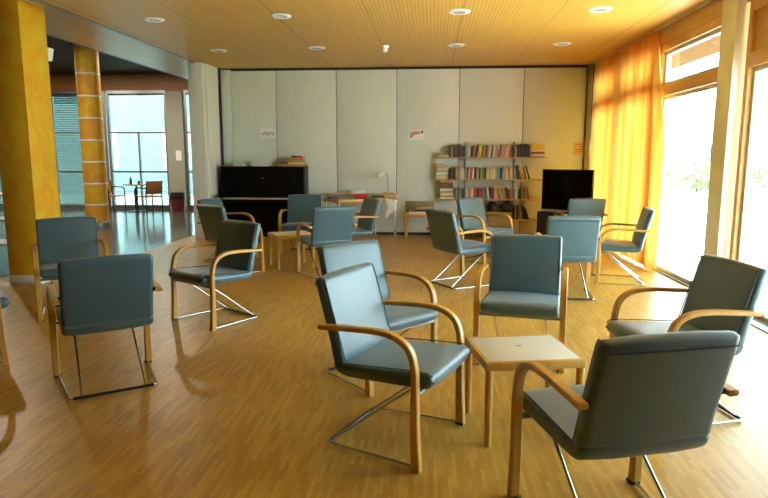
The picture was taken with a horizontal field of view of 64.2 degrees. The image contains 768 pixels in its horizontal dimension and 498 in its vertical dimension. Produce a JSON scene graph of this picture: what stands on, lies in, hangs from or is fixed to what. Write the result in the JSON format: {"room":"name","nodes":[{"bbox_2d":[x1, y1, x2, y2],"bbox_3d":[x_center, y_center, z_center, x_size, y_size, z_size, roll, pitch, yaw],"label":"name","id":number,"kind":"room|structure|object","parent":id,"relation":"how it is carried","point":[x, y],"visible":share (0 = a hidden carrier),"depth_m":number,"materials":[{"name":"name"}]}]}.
{"room":"care facility","nodes":[
{"label":"care facility","id":0,"kind":"room"},
{"bbox_2d":[0,0,60,283],"bbox_3d":[-4.128,-1.215,7.083,0.390,3.200,0.480,1,9,4],"label":"square column","id":1,"kind":"structure","parent":0,"point":[28,165],"depth_m":6.92,"materials":[{"name":"yellow paint"}]},
{"bbox_2d":[47,47,53,60],"bbox_3d":[-4.017,-2.338,7.240,0.129,0.210,0.190,1,9,4],"label":"loudspeaker","id":2,"kind":"object","parent":1,"relation":"attached to","point":[50,50],"visible":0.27,"depth_m":7.28,"materials":[{"name":"white paint"}]},
{"bbox_2d":[73,44,110,226],"bbox_3d":[-6.078,-2.314,12.755,0.486,3.680,0.486,1,9,4],"label":"round column","id":3,"kind":"structure","parent":0,"point":[87,70],"depth_m":12.59,"materials":[{"name":"orange paint"}]},
{"bbox_2d":[0,74,193,209],"bbox_3d":[-6.941,-3.011,16.978,9.500,3.800,0.300,1,9,4],"label":"wall","id":4,"kind":"structure","parent":0,"point":[173,86],"depth_m":16.72,"materials":[{"name":"white paint"}]},
{"bbox_2d":[0,176,2,205],"bbox_3d":[-10.290,-2.798,17.275,2.050,3.190,0.185,1,9,4],"label":"window","id":5,"kind":"structure","parent":4,"relation":"in","point":[1,198],"depth_m":17.47,"materials":[{"name":"clear glass"}]},
{"bbox_2d":[51,91,112,206],"bbox_3d":[-8.461,-2.777,17.137,1.620,3.190,0.190,1,9,4],"label":"window","id":6,"kind":"structure","parent":4,"relation":"in","point":[64,103],"depth_m":17.08,"materials":[{"name":"grey glass"}]},
{"bbox_2d":[105,90,170,207],"bbox_3d":[-6.775,-2.759,17.013,1.700,3.190,0.200,1,9,4],"label":"window","id":7,"kind":"structure","parent":4,"relation":"in","point":[123,92],"depth_m":16.99,"materials":[{"name":"grey metal"}]},
{"bbox_2d":[176,151,181,159],"bbox_3d":[-5.626,-2.563,16.786,0.160,0.270,0.007,1,9,4],"label":"notice sign","id":8,"kind":"object","parent":4,"relation":"attached to","point":[178,153],"visible":1,"depth_m":16.78,"materials":[{"name":"white paper"}]},
{"bbox_2d":[182,90,193,207],"bbox_3d":[-5.175,-2.740,16.891,0.550,3.190,0.200,1,9,4],"label":"window","id":9,"kind":"structure","parent":4,"relation":"in","point":[185,92],"depth_m":16.82,"materials":[{"name":"white glass"}]},
{"bbox_2d":[46,35,167,74],"bbox_3d":[-7.674,-3.418,7.338,9.500,0.120,19.500,1,9,4],"label":"ceiling","id":10,"kind":"structure","parent":0,"point":[63,63],"depth_m":14.96,"materials":[{"name":"grey paint"}]},
{"bbox_2d":[44,6,187,79],"bbox_3d":[-4.308,-3.060,6.976,1.495,0.480,19.200,1,9,4],"label":"beam","id":11,"kind":"structure","parent":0,"point":[59,25],"depth_m":9.55,"materials":[{"name":"white paint"}]},
{"bbox_2d":[187,61,223,237],"bbox_3d":[-3.199,-1.831,11.167,0.335,3.200,0.830,1,9,4],"label":"wall","id":12,"kind":"structure","parent":0,"point":[204,80],"depth_m":10.84,"materials":[{"name":"white paint"}]},
{"bbox_2d":[31,0,194,62],"bbox_3d":[-3.788,-2.299,4.017,0.060,0.162,13.220,1,9,4],"label":"trim","id":13,"kind":"structure","parent":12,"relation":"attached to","point":[36,1],"depth_m":7.64,"materials":[{"name":"grey metal"}]},
{"bbox_2d":[40,0,703,68],"bbox_3d":[-0.312,-2.352,4.158,6.910,0.200,14.050,1,9,4],"label":"ceiling","id":14,"kind":"structure","parent":0,"point":[352,33],"depth_m":7.70,"materials":[{"name":"brown wood"}]},
{"bbox_2d":[142,17,164,21],"bbox_3d":[-2.724,-2.709,7.240,0.256,0.012,0.256,1,9,4],"label":"recessed light","id":15,"kind":"object","parent":14,"relation":"in","point":[148,19],"visible":1,"depth_m":7.23,"materials":[{"name":"white paint"}]},
{"bbox_2d":[210,49,226,51],"bbox_3d":[-2.529,-3.029,9.357,0.256,0.012,0.256,1,9,4],"label":"recessed light","id":16,"kind":"object","parent":14,"relation":"in","point":[212,50],"visible":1,"depth_m":9.32,"materials":[{"name":"grey metal"}]},
{"bbox_2d":[269,13,290,18],"bbox_3d":[-1.194,-2.681,7.053,0.256,0.012,0.256,1,9,4],"label":"recessed light","id":17,"kind":"object","parent":14,"relation":"in","point":[274,15],"visible":1,"depth_m":7.03,"materials":[{"name":"grey metal"}]},
{"bbox_2d":[308,46,324,49],"bbox_3d":[-1.002,-2.993,9.121,0.256,0.012,0.256,1,9,4],"label":"recessed light","id":18,"kind":"object","parent":14,"relation":"in","point":[310,47],"visible":1,"depth_m":9.08,"materials":[{"name":"grey metal"}]},
{"bbox_2d":[381,45,388,52],"bbox_3d":[0.015,-2.929,8.990,0.120,0.100,0.120,1,9,4],"label":"smoke detector","id":19,"kind":"object","parent":14,"relation":"attached to","point":[384,47],"visible":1,"depth_m":8.96,"materials":[{"name":"white paint"}]},
{"bbox_2d":[447,43,464,46],"bbox_3d":[1.046,-2.959,8.895,0.256,0.012,0.256,1,9,4],"label":"recessed light","id":20,"kind":"object","parent":14,"relation":"in","point":[452,44],"visible":1,"depth_m":8.88,"materials":[{"name":"grey metal"}]},
{"bbox_2d":[448,9,470,14],"bbox_3d":[0.841,-2.650,6.848,0.256,0.012,0.256,1,9,4],"label":"recessed light","id":21,"kind":"object","parent":14,"relation":"in","point":[453,11],"visible":1,"depth_m":6.84,"materials":[{"name":"grey metal"}]},
{"bbox_2d":[553,42,571,45],"bbox_3d":[2.563,-2.945,8.799,0.256,0.012,0.256,1,9,4],"label":"recessed light","id":22,"kind":"object","parent":14,"relation":"in","point":[558,43],"visible":1,"depth_m":8.76,"materials":[{"name":"grey"}]},
{"bbox_2d":[588,6,612,12],"bbox_3d":[2.382,-2.634,6.740,0.256,0.012,0.256,1,9,4],"label":"recessed light","id":23,"kind":"object","parent":14,"relation":"in","point":[600,9],"visible":1,"depth_m":6.73,"materials":[{"name":"grey metal"}]},
{"bbox_2d":[0,208,767,497],"bbox_3d":[-4.408,0.367,7.653,16.050,0.100,19.500,1,9,4],"label":"floor","id":24,"kind":"structure","parent":0,"point":[252,408],"depth_m":3.66,"materials":[{"name":"brown wood"}]},
{"bbox_2d":[0,192,6,245],"bbox_3d":[-5.307,-0.304,8.586,0.800,0.950,0.500,1,9,4],"label":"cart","id":25,"kind":"object","parent":24,"relation":"on","point":[3,242],"visible":0.02,"depth_m":8.45,"materials":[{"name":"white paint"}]},
{"bbox_2d":[0,239,6,245],"bbox_3d":[-5.307,-0.092,8.618,0.780,0.020,0.480,1,9,4],"label":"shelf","id":26,"kind":"object","parent":25,"relation":"attached to","point":[3,242],"depth_m":8.54,"materials":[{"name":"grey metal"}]},
{"bbox_2d":[0,289,9,364],"bbox_3d":[-3.072,0.373,4.354,0.660,0.874,0.624,-7,11,-37],"label":"armchair","id":27,"kind":"object","parent":24,"relation":"on","point":[4,302],"visible":1,"depth_m":4.32,"materials":[{"name":"wood"}]},
{"bbox_2d":[31,217,109,321],"bbox_3d":[-2.947,0.159,5.773,0.624,0.874,0.660,-5,10,-30],"label":"armchair","id":28,"kind":"object","parent":24,"relation":"on","point":[60,238],"visible":0.66,"depth_m":5.87,"materials":[{"name":"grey leather"}]},
{"bbox_2d":[46,254,162,399],"bbox_3d":[-1.800,0.434,3.952,0.624,0.874,0.660,-5,10,-31],"label":"armchair","id":29,"kind":"object","parent":24,"relation":"on","point":[98,294],"visible":1,"depth_m":3.71,"materials":[{"name":"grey leather"}]},
{"bbox_2d":[107,180,125,213],"bbox_3d":[-7.192,-1.382,16.090,0.513,0.842,0.556,4,9,24],"label":"chair","id":30,"kind":"object","parent":24,"relation":"on","point":[109,185],"visible":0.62,"depth_m":16.25,"materials":[{"name":"brown wood"}]},
{"bbox_2d":[122,184,145,211],"bbox_3d":[-6.613,-1.370,16.388,0.690,0.730,0.690,1,9,4],"label":"bistro table","id":31,"kind":"object","parent":24,"relation":"on","point":[135,185],"visible":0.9,"depth_m":16.33,"materials":[{"name":"orange wood"}]},
{"bbox_2d":[134,181,162,213],"bbox_3d":[-6.079,-1.349,15.876,0.513,0.842,0.556,5,10,32],"label":"chair","id":32,"kind":"object","parent":24,"relation":"on","point":[152,187],"visible":1,"depth_m":15.73,"materials":[{"name":"orange wood"}]},
{"bbox_2d":[169,192,184,211],"bbox_3d":[-5.546,-1.264,16.453,0.410,0.500,0.410,1,9,4],"label":"waste bin","id":33,"kind":"object","parent":24,"relation":"on","point":[177,199],"visible":1,"depth_m":16.32,"materials":[{"name":"red plastic"}]},
{"bbox_2d":[168,220,261,331],"bbox_3d":[-1.503,0.203,5.487,0.624,0.874,0.660,7,11,39],"label":"armchair","id":34,"kind":"object","parent":24,"relation":"on","point":[236,246],"visible":1,"depth_m":5.48,"materials":[{"name":"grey leather"}]},
{"bbox_2d":[197,198,257,261],"bbox_3d":[-2.197,-0.271,8.625,0.660,0.874,0.624,3,9,19],"label":"armchair","id":35,"kind":"object","parent":24,"relation":"on","point":[209,201],"visible":0.25,"depth_m":8.73,"materials":[{"name":"grey leather"}]},
{"bbox_2d":[196,204,264,271],"bbox_3d":[-1.942,-0.141,7.761,0.624,0.874,0.660,7,11,39],"label":"armchair","id":36,"kind":"object","parent":24,"relation":"on","point":[211,217],"visible":0.48,"depth_m":7.56,"materials":[{"name":"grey leather"}]},
{"bbox_2d":[218,166,308,236],"bbox_3d":[-2.190,-0.869,11.226,1.534,1.280,0.655,1,9,4],"label":"upright piano","id":37,"kind":"object","parent":24,"relation":"on","point":[261,192],"visible":0.7,"depth_m":11.09,"materials":[{"name":"black wood"}]},
{"bbox_2d":[233,162,246,165],"bbox_3d":[-2.643,-1.559,11.256,0.180,0.075,0.258,1,9,4],"label":"carton","id":38,"kind":"object","parent":37,"relation":"on","point":[234,163],"visible":0.91,"depth_m":11.13,"materials":[{"name":"white cardboard"}]},
{"bbox_2d":[252,162,269,165],"bbox_3d":[-2.259,-1.560,11.226,0.262,0.085,0.258,1,9,4],"label":"carton","id":39,"kind":"object","parent":37,"relation":"on","point":[253,163],"visible":0.91,"depth_m":11.11,"materials":[{"name":"white cardboard"}]},
{"bbox_2d":[278,164,306,165],"bbox_3d":[-1.666,-1.531,11.169,0.468,0.045,0.288,1,9,4],"label":"game box","id":40,"kind":"object","parent":37,"relation":"on","point":[278,164],"visible":0.85,"depth_m":11.03,"materials":[{"name":"beige cardboard"}]},
{"bbox_3d":[-1.586,-1.561,11.153,0.280,0.020,0.230,1,9,4],"label":"magazine","id":41,"kind":"object","parent":40,"relation":"on","visible":0},
{"bbox_2d":[287,157,304,162],"bbox_3d":[-1.599,-1.618,11.145,0.279,0.095,0.238,1,9,4],"label":"game box","id":42,"kind":"object","parent":41,"relation":"on","point":[290,159],"visible":1,"depth_m":11.03,"materials":[{"name":"beige cardboard"}]},
{"bbox_2d":[268,230,314,269],"bbox_3d":[-1.246,0.005,8.226,0.516,0.445,0.458,-4,9,-25],"label":"coffee table","id":43,"kind":"object","parent":24,"relation":"on","point":[282,234],"visible":0.84,"depth_m":8.14,"materials":[{"name":"brown wood"}]},
{"bbox_2d":[278,194,321,254],"bbox_3d":[-1.248,-0.379,9.343,0.624,0.874,0.660,0,9,2],"label":"armchair","id":44,"kind":"object","parent":24,"relation":"on","point":[300,206],"visible":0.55,"depth_m":9.50,"materials":[{"name":"grey leather"}]},
{"bbox_2d":[296,206,357,278],"bbox_3d":[-0.711,-0.115,7.592,0.624,0.874,0.660,-4,9,-24],"label":"armchair","id":45,"kind":"object","parent":24,"relation":"on","point":[330,224],"visible":0.88,"depth_m":7.33,"materials":[{"name":"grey leather"}]},
{"bbox_2d":[323,192,398,239],"bbox_3d":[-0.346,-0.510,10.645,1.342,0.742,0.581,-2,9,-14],"label":"table","id":46,"kind":"object","parent":24,"relation":"on","point":[352,199],"visible":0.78,"depth_m":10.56,"materials":[{"name":"brown laminate"}]},
{"bbox_2d":[327,196,340,198],"bbox_3d":[-0.871,-0.895,10.604,0.225,0.033,0.200,-2,9,-13],"label":"folder","id":47,"kind":"object","parent":46,"relation":"on","point":[328,197],"visible":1,"depth_m":10.52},
{"bbox_2d":[351,190,365,192],"bbox_3d":[-0.473,-1.051,11.224,0.255,0.050,0.138,1,9,4],"label":"carton","id":48,"kind":"object","parent":46,"relation":"on","point":[352,191],"visible":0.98,"depth_m":11.16,"materials":[{"name":"white cardboard"}]},
{"bbox_2d":[353,194,367,197],"bbox_3d":[-0.410,-0.931,10.755,0.245,0.058,0.100,1,9,4],"label":"pencil case","id":49,"kind":"object","parent":46,"relation":"on","point":[354,195],"visible":1,"depth_m":10.71,"materials":[{"name":"red plastic"}]},
{"bbox_2d":[377,171,387,191],"bbox_3d":[0.013,-1.222,11.194,0.271,0.396,0.162,1,9,4],"label":"desk lamp","id":50,"kind":"object","parent":46,"relation":"on","point":[380,174],"visible":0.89,"depth_m":11.13,"materials":[{"name":"white metal"}]},
{"bbox_2d":[385,198,394,217],"bbox_3d":[0.106,-0.712,10.684,0.175,0.340,0.085,1,9,4],"label":"paper bag","id":51,"kind":"object","parent":46,"relation":"hanging from","point":[389,204],"visible":1,"depth_m":10.65,"materials":[{"name":"white paper"}]},
{"bbox_2d":[352,198,380,235],"bbox_3d":[-0.432,-0.271,8.626,0.660,0.874,0.624,-4,9,-23],"label":"armchair","id":52,"kind":"object","parent":24,"relation":"on","point":[367,217],"visible":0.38,"depth_m":8.52,"materials":[{"name":"grey leather"}]},
{"bbox_2d":[315,240,438,396],"bbox_3d":[-0.046,0.414,4.086,0.624,0.874,0.660,-8,11,-41],"label":"armchair","id":53,"kind":"object","parent":24,"relation":"on","point":[336,256],"visible":0.46,"depth_m":4.10,"materials":[{"name":"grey leather"}]},
{"bbox_2d":[315,262,470,473],"bbox_3d":[0.056,0.552,3.173,0.660,0.874,0.624,4,10,27],"label":"armchair","id":54,"kind":"object","parent":24,"relation":"on","point":[363,346],"visible":1,"depth_m":3.08,"materials":[{"name":"leather"}]},
{"bbox_2d":[405,212,426,238],"bbox_3d":[0.641,-0.432,11.124,0.516,0.445,0.458,1,9,4],"label":"coffee table","id":55,"kind":"object","parent":24,"relation":"on","point":[407,214],"visible":0.52,"depth_m":10.90,"materials":[{"name":"brown wood"}]},
{"bbox_2d":[409,211,425,213],"bbox_3d":[0.651,-0.661,11.027,0.400,0.036,0.280,1,9,4],"label":"paper stack","id":56,"kind":"object","parent":55,"relation":"on","point":[416,212],"visible":0.54,"depth_m":10.90,"materials":[{"name":"white paper"}]},
{"bbox_3d":[0.730,-0.702,11.076,0.330,0.030,0.180,1,9,4],"label":"book","id":57,"kind":"object","parent":56,"relation":"on","visible":0},
{"bbox_2d":[416,207,432,209],"bbox_3d":[0.736,-0.738,11.075,0.300,0.040,0.170,0,9,2],"label":"book","id":58,"kind":"object","parent":57,"relation":"on","point":[417,208],"visible":0.89,"depth_m":10.99,"materials":[{"name":"brown paper"}]},
{"bbox_2d":[405,201,433,211],"bbox_3d":[0.657,-0.784,11.288,0.520,0.200,0.036,1,9,4],"label":"board","id":59,"kind":"object","parent":55,"relation":"on","point":[410,205],"visible":0.76,"depth_m":11.28,"materials":[{"name":"brown wood"}]},
{"bbox_2d":[425,209,492,288],"bbox_3d":[0.873,-0.029,7.023,0.660,0.874,0.624,-5,10,-29],"label":"armchair","id":60,"kind":"object","parent":24,"relation":"on","point":[445,233],"visible":0.84,"depth_m":6.85,"materials":[{"name":"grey leather"}]},
{"bbox_2d":[456,197,513,264],"bbox_3d":[1.416,-0.274,8.643,0.624,0.874,0.660,-7,11,-39],"label":"armchair","id":61,"kind":"object","parent":24,"relation":"on","point":[472,213],"visible":0.73,"depth_m":8.65,"materials":[{"name":"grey leather"}]},
{"bbox_2d":[486,211,511,236],"bbox_3d":[2.075,-0.443,11.116,0.440,0.470,0.294,1,9,4],"label":"storage chest","id":62,"kind":"object","parent":24,"relation":"on","point":[496,221],"visible":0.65,"depth_m":10.97,"materials":[{"name":"brown wood"}]},
{"bbox_2d":[487,201,498,210],"bbox_3d":[1.970,-0.772,11.086,0.211,0.189,0.197,1,9,4],"label":"cloth bag","id":63,"kind":"object","parent":62,"relation":"on","point":[492,206],"visible":1,"depth_m":11.03,"materials":[{"name":"black fabric"}]},
{"bbox_2d":[500,201,512,211],"bbox_3d":[2.210,-0.778,11.075,0.228,0.203,0.194,1,9,4],"label":"cloth bag","id":64,"kind":"object","parent":62,"relation":"on","point":[507,205],"visible":1,"depth_m":11.00,"materials":[{"name":"brown fabric"}]},
{"bbox_2d":[472,234,567,373],"bbox_3d":[1.001,0.361,4.438,0.624,0.874,0.660,3,9,17],"label":"armchair","id":65,"kind":"object","parent":24,"relation":"on","point":[525,276],"visible":0.87,"depth_m":4.54,"materials":[{"name":"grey leather"}]},
{"bbox_2d":[465,334,585,446],"bbox_3d":[0.739,0.746,3.313,0.516,0.445,0.458,-1,9,-6],"label":"coffee table","id":66,"kind":"object","parent":24,"relation":"on","point":[494,353],"visible":0.8,"depth_m":3.20,"materials":[{"name":"white laminate"}]},
{"bbox_2d":[536,211,566,234],"bbox_3d":[3.000,-0.330,10.098,0.880,0.550,0.370,7,11,40],"label":"stand","id":67,"kind":"object","parent":24,"relation":"on","point":[542,216],"visible":0.17,"depth_m":10.17,"materials":[{"name":"black wood"}]},
{"bbox_2d":[541,169,594,212],"bbox_3d":[2.989,-0.947,9.998,0.860,0.700,0.180,7,11,40],"label":"television","id":68,"kind":"object","parent":67,"relation":"on","point":[559,186],"visible":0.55,"depth_m":10.00,"materials":[{"name":"black plastic"}]},
{"bbox_2d":[534,216,603,299],"bbox_3d":[1.921,0.057,6.456,0.624,0.874,0.660,1,9,5],"label":"armchair","id":69,"kind":"object","parent":24,"relation":"on","point":[580,235],"visible":0.62,"depth_m":6.16,"materials":[{"name":"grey leather"}]},
{"bbox_2d":[554,198,607,230],"bbox_3d":[2.870,-0.328,9.005,0.624,0.874,0.660,0,9,-2],"label":"armchair","id":70,"kind":"object","parent":24,"relation":"on","point":[578,206],"visible":0.32,"depth_m":8.67,"materials":[{"name":"grey leather"}]},
{"bbox_2d":[591,207,654,285],"bbox_3d":[2.774,-0.055,7.194,0.660,0.874,0.624,2,9,15],"label":"armchair","id":71,"kind":"object","parent":24,"relation":"on","point":[641,229],"visible":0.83,"depth_m":7.00,"materials":[{"name":"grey leather"}]},
{"bbox_2d":[507,330,739,497],"bbox_3d":[0.896,0.670,2.390,0.624,0.874,0.660,-2,9,-11],"label":"armchair","id":72,"kind":"object","parent":24,"relation":"on","point":[642,395],"visible":1,"depth_m":2.12,"materials":[{"name":"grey leather"}]},
{"bbox_2d":[605,254,767,424],"bbox_3d":[1.707,0.497,3.536,0.660,0.874,0.624,-1,9,-7],"label":"armchair","id":73,"kind":"object","parent":24,"relation":"on","point":[723,293],"visible":0.59,"depth_m":3.49,"materials":[{"name":"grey leather"}]},
{"bbox_2d":[750,319,767,332],"bbox_3d":[2.972,1.205,1.724,0.090,0.012,8.700,1,9,4],"label":"trim","id":74,"kind":"structure","parent":24,"relation":"on","point":[754,323],"depth_m":5.29,"materials":[{"name":"grey metal"}]},
{"bbox_2d":[221,65,594,235],"bbox_3d":[0.360,-1.783,11.317,6.950,3.060,0.180,1,9,4],"label":"wall","id":75,"kind":"structure","parent":0,"point":[350,125],"depth_m":11.21,"materials":[{"name":"paint"}]},
{"bbox_2d":[260,127,275,137],"bbox_3d":[-2.159,-2.161,11.391,0.307,0.200,0.006,1,9,4],"label":"picture","id":76,"kind":"object","parent":75,"relation":"attached to","point":[264,132],"visible":1,"depth_m":11.39,"materials":[{"name":"white paper"}]},
{"bbox_2d":[409,129,424,139],"bbox_3d":[0.596,-2.087,11.187,0.288,0.190,0.006,1,9,4],"label":"picture","id":77,"kind":"object","parent":75,"relation":"attached to","point":[414,134],"visible":1,"depth_m":11.18,"materials":[{"name":"paper"}]},
{"bbox_2d":[434,142,546,222],"bbox_3d":[1.902,-1.099,11.106,1.981,1.670,0.259,1,9,4],"label":"bookshelf","id":78,"kind":"object","parent":75,"relation":"attached to","point":[514,157],"visible":0.79,"depth_m":10.96,"materials":[{"name":"brown wood"}]},
{"bbox_2d":[477,144,481,156],"bbox_3d":[1.717,-1.766,10.991,0.084,0.232,0.140,1,9,4],"label":"book","id":79,"kind":"object","parent":78,"relation":"on","point":[480,145],"visible":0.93,"depth_m":10.93,"materials":[{"name":"yellow paper"}]},
{"bbox_3d":[1.151,-0.939,11.167,0.239,0.033,0.166,1,9,4],"label":"book","id":80,"kind":"object","parent":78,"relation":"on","visible":0},
{"bbox_3d":[1.141,-0.964,11.164,0.239,0.016,0.166,1,9,4],"label":"book","id":81,"kind":"object","parent":80,"relation":"on","visible":0},
{"bbox_2d":[440,193,452,195],"bbox_3d":[1.142,-0.995,11.159,0.239,0.045,0.166,1,9,4],"label":"book","id":82,"kind":"object","parent":81,"relation":"on","point":[441,194],"visible":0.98,"depth_m":11.08,"materials":[{"name":"beige paper"}]},
{"bbox_3d":[1.142,-1.040,11.152,0.239,0.045,0.166,1,9,4],"label":"book","id":83,"kind":"object","parent":82,"relation":"on","visible":0},
{"bbox_2d":[439,188,452,190],"bbox_3d":[1.130,-1.084,11.146,0.239,0.041,0.166,1,9,4],"label":"book","id":84,"kind":"object","parent":83,"relation":"on","point":[441,189],"visible":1,"depth_m":11.07,"materials":[{"name":"white paper"}]},
{"bbox_2d":[440,185,452,187],"bbox_3d":[1.140,-1.134,11.138,0.239,0.057,0.166,1,9,4],"label":"book","id":85,"kind":"object","parent":84,"relation":"on","point":[441,186],"visible":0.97,"depth_m":11.06,"materials":[{"name":"brown paper"}]},
{"bbox_2d":[440,182,452,184],"bbox_3d":[1.134,-1.188,11.130,0.239,0.049,0.166,1,9,4],"label":"book","id":86,"kind":"object","parent":85,"relation":"on","point":[441,183],"visible":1,"depth_m":11.05,"materials":[{"name":"brown paper"}]},
{"bbox_3d":[2.727,-1.651,10.936,0.239,0.021,0.166,1,9,4],"label":"book","id":87,"kind":"object","parent":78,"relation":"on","visible":0},
{"bbox_2d":[530,154,544,155],"bbox_3d":[2.731,-1.679,10.931,0.239,0.035,0.166,1,9,4],"label":"book","id":88,"kind":"object","parent":87,"relation":"on","point":[530,154],"visible":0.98,"depth_m":10.85,"materials":[{"name":"beige paper"}]},
{"bbox_3d":[2.730,-1.708,10.927,0.239,0.021,0.166,1,9,4],"label":"book","id":89,"kind":"object","parent":88,"relation":"on","visible":0},
{"bbox_3d":[2.734,-1.728,10.924,0.239,0.017,0.166,1,9,4],"label":"book","id":90,"kind":"object","parent":89,"relation":"on","visible":0},
{"bbox_3d":[2.727,-1.751,10.921,0.239,0.028,0.166,1,9,4],"label":"book","id":91,"kind":"object","parent":90,"relation":"on","visible":0},
{"bbox_2d":[530,144,544,149],"bbox_3d":[2.726,-1.817,10.911,0.239,0.101,0.166,1,9,4],"label":"book","id":92,"kind":"object","parent":91,"relation":"on","point":[532,146],"visible":0.95,"depth_m":10.83,"materials":[{"name":"yellow paper"}]},
{"bbox_2d":[573,142,589,154],"bbox_3d":[3.549,-1.806,10.998,0.298,0.240,0.006,1,9,4],"label":"sign","id":93,"kind":"object","parent":75,"relation":"attached to","point":[578,147],"visible":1,"depth_m":11.00,"materials":[{"name":"orange paper"}]},
{"bbox_2d":[583,64,593,169],"bbox_3d":[3.631,-1.734,10.992,0.078,3.060,0.130,1,9,4],"label":"trim","id":94,"kind":"structure","parent":75,"relation":"attached to","point":[590,67],"depth_m":10.85,"materials":[{"name":"paint"}]},
{"bbox_2d":[659,0,752,44],"bbox_3d":[3.317,-2.117,3.935,0.195,0.202,14.100,1,9,4],"label":"wall","id":95,"kind":"structure","parent":0,"point":[712,10],"depth_m":6.84,"materials":[{"name":"brown wood"}]},
{"bbox_2d":[594,0,706,64],"bbox_3d":[3.234,-2.312,3.886,0.197,0.197,14.050,1,9,4],"label":"trim","id":96,"kind":"structure","parent":95,"relation":"attached to","point":[704,0],"depth_m":7.74,"materials":[{"name":"brown wood"}]},
{"bbox_2d":[596,0,712,63],"bbox_3d":[3.520,-2.858,8.169,0.037,0.036,5.100,1,9,4],"label":"rail","id":97,"kind":"object","parent":95,"relation":"attached to","point":[707,1],"visible":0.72,"depth_m":7.18,"materials":[{"name":"white paint"}]},
{"bbox_2d":[589,30,664,269],"bbox_3d":[3.556,-1.477,9.252,0.095,3.010,3.447,1,9,4],"label":"curtain","id":98,"kind":"object","parent":97,"relation":"hanging from","point":[627,141],"visible":0.83,"depth_m":8.76,"materials":[{"name":"fabric"}]},
{"bbox_2d":[653,16,721,286],"bbox_3d":[3.499,-1.045,7.095,0.160,2.860,1.840,1,9,4],"label":"window","id":99,"kind":"structure","parent":95,"relation":"in","point":[706,80],"depth_m":7.16,"materials":[{"name":"brown wood"}]},
{"bbox_2d":[703,0,749,257],"bbox_3d":[3.379,-1.006,5.994,0.200,3.110,0.300,1,9,4],"label":"column","id":100,"kind":"structure","parent":95,"relation":"attached to","point":[735,13],"depth_m":5.90,"materials":[{"name":"beige paint"}]},
{"bbox_2d":[729,0,767,326],"bbox_3d":[3.345,-0.720,4.940,0.130,2.860,1.770,1,9,4],"label":"window","id":101,"kind":"structure","parent":95,"relation":"in","point":[756,62],"depth_m":5.67,"materials":[{"name":"brown wood"}]},
{"label":"outside","id":102,"kind":"structure","parent":0,"visible":0},
{"bbox_2d":[116,191,193,204],"bbox_3d":[-10.492,-4.296,39.175,33.000,0.220,43.100,1,9,4],"label":"ground","id":103,"kind":"structure","parent":102,"point":[129,196],"depth_m":21.96,"materials":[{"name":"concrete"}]},
{"bbox_2d":[109,95,192,190],"bbox_3d":[-11.938,-8.039,26.272,28.000,11.030,0.450,1,9,4],"label":"building","id":104,"kind":"structure","parent":103,"relation":"on","point":[124,101],"depth_m":26.46,"materials":[{"name":"white paint"}]},
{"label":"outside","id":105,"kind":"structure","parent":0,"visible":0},
{"bbox_2d":[658,193,767,314],"bbox_3d":[32.589,-0.291,12.620,56.950,0.220,90.000,1,9,4],"label":"ground","id":106,"kind":"structure","parent":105,"point":[683,219],"depth_m":11.66,"materials":[{"name":"white"}]},
{"bbox_2d":[663,177,767,209],"bbox_3d":[35.804,-0.377,12.355,50.500,0.030,90.000,1,9,4],"label":"lawn","id":107,"kind":"structure","parent":106,"relation":"on","point":[759,195],"depth_m":25.12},
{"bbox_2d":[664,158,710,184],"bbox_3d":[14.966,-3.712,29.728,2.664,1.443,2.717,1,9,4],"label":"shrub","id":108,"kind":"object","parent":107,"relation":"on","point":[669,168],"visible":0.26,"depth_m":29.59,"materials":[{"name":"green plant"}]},
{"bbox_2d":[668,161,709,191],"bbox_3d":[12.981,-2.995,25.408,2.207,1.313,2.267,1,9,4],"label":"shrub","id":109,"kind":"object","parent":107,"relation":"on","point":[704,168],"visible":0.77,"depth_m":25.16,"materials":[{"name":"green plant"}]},
{"bbox_2d":[669,76,711,106],"bbox_3d":[28.735,-12.029,58.834,5.376,9.207,5.271,1,9,4],"label":"tree","id":110,"kind":"object","parent":107,"relation":"on","point":[703,98],"visible":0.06,"depth_m":57.20,"materials":[{"name":"green plant"}]},
{"bbox_2d":[664,107,767,177],"bbox_3d":[23.567,-7.778,44.656,6.800,5.030,6.800,1,9,4],"label":"sky","id":111,"kind":"structure","parent":107,"relation":"on","point":[689,136],"depth_m":42.01,"materials":[{"name":"white"}]},
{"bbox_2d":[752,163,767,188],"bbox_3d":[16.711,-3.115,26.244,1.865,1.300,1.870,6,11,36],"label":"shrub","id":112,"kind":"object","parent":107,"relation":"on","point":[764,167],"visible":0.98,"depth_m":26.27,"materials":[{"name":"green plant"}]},
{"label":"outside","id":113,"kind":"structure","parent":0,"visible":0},
{"bbox_2d":[671,34,720,73],"bbox_3d":[4.252,-2.305,3.377,1.750,0.220,20.000,1,9,4],"label":"roof overhang","id":114,"kind":"object","parent":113,"point":[707,50],"depth_m":10.46,"materials":[{"name":"brown wood"}]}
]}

